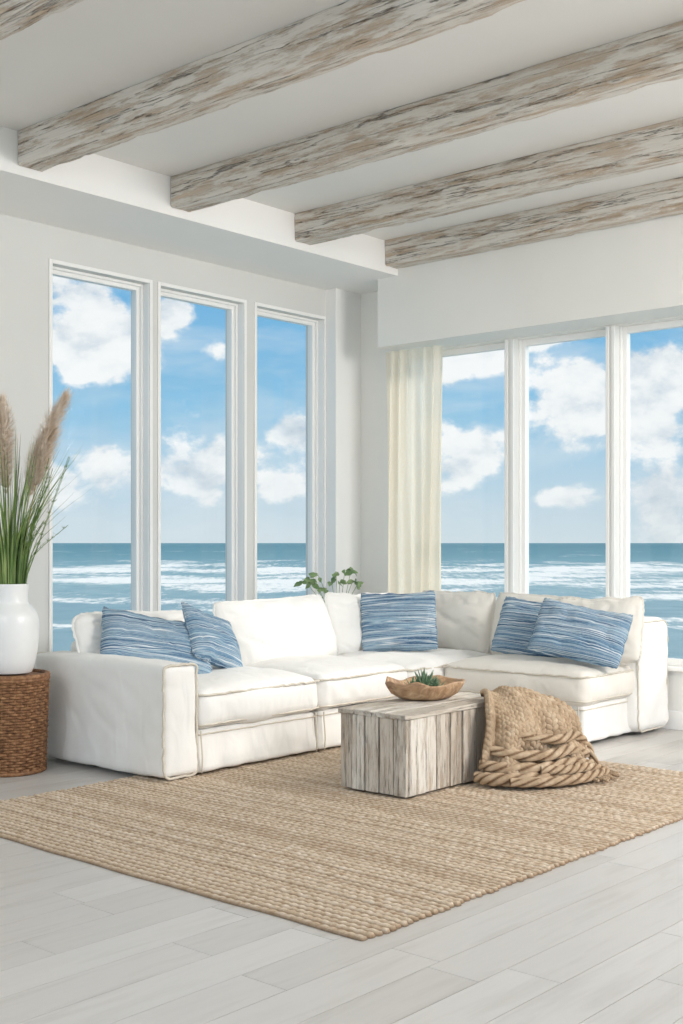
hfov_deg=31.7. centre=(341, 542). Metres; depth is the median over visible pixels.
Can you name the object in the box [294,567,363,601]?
potted leafy plant
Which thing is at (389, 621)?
throw pillow
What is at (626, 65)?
ceiling beam
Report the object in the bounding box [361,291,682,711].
wall
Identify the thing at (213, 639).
throw pillow
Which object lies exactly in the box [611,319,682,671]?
frame
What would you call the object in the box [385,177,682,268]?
ceiling beam
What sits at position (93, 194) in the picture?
soffit
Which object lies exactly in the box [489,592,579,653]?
cushion
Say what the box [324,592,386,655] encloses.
cushion
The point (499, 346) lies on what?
frame
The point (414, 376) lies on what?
curtain
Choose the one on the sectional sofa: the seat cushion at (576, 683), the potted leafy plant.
the seat cushion at (576, 683)
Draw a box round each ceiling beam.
[0,0,83,39]
[18,0,524,171]
[171,21,682,211]
[295,117,682,244]
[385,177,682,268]
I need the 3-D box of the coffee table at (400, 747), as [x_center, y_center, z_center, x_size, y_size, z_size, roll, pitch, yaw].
[0.507,1.149,7.016,0.484,0.446,1.048,0,0,41]
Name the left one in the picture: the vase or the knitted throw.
the vase
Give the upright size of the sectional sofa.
1.004 m
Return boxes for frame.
[49,259,152,651]
[157,281,246,610]
[254,302,325,599]
[443,340,507,592]
[511,326,608,596]
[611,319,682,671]
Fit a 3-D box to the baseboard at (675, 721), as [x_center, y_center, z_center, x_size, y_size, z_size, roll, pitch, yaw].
[3.731,1.330,7.944,9.460,0.140,0.018,0,0,41]
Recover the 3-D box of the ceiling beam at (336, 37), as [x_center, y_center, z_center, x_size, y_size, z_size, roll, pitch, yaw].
[1.313,-2.449,4.680,8.685,0.218,0.196,0,0,41]
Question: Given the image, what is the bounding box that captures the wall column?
[325,288,360,594]
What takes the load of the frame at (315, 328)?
attached to the wall at (27, 247)
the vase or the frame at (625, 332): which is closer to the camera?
the vase
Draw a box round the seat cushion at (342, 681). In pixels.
[246,655,406,710]
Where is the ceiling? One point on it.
(86, 52)
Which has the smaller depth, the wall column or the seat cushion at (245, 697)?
the seat cushion at (245, 697)
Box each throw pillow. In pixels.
[100,606,211,673]
[181,601,242,667]
[360,591,437,651]
[491,596,560,657]
[527,598,632,668]
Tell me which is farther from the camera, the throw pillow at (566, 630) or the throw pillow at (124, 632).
the throw pillow at (566, 630)
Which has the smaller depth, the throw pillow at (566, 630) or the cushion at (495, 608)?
the throw pillow at (566, 630)
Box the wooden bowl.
[385,668,464,700]
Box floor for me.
[0,728,682,1023]
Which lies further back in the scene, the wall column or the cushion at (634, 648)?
the wall column
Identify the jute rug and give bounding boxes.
[0,746,682,940]
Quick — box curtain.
[386,345,442,593]
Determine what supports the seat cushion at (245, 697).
on the sectional sofa
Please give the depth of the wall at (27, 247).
8.81 m
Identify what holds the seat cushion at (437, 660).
on the sectional sofa
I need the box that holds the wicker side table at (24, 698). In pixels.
[0,669,50,777]
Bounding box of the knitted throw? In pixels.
[473,685,619,787]
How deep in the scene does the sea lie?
114.48 m
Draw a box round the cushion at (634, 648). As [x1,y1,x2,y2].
[557,596,644,665]
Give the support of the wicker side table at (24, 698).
on the floor
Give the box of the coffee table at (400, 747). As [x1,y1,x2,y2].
[338,692,485,797]
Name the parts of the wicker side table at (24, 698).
lid and lining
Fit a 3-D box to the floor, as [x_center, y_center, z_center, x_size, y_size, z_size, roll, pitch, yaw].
[0.309,1.460,4.321,9.820,0.120,10.420,0,0,41]
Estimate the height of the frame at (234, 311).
3.028 m
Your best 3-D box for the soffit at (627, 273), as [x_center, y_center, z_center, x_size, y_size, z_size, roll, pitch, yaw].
[3.803,-2.130,7.647,8.960,0.860,0.370,0,0,41]
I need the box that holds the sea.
[53,543,682,658]
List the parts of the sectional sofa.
arm, arm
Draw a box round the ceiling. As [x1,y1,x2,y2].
[0,0,682,239]
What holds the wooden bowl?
on the coffee table at (400, 747)
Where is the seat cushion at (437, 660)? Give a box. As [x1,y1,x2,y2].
[338,648,492,677]
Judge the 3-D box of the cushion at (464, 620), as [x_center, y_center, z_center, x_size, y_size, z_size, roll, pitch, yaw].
[0.918,0.648,9.851,0.773,0.541,0.257,0,-14,41]
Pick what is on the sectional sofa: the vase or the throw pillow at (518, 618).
the throw pillow at (518, 618)
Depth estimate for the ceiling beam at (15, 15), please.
5.32 m
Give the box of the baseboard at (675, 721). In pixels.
[661,710,682,730]
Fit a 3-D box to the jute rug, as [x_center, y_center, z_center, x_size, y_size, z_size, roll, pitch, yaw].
[0.171,1.389,6.545,2.945,0.020,3.634,0,0,41]
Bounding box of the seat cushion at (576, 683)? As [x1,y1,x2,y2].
[445,653,634,706]
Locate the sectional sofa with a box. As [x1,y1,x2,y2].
[33,590,668,780]
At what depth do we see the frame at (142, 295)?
9.39 m
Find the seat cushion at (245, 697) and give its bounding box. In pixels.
[195,665,317,728]
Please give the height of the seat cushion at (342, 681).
0.309 m
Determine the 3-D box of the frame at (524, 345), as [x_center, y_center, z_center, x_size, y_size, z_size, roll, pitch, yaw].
[1.788,-0.365,9.740,0.930,2.650,0.185,0,0,41]
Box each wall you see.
[0,214,324,668]
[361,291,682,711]
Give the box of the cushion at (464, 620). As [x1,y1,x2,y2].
[422,590,495,652]
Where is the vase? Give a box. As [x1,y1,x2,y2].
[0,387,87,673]
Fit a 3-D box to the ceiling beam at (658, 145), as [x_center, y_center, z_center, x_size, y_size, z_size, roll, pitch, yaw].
[2.963,-2.449,6.558,8.685,0.218,0.194,0,0,41]

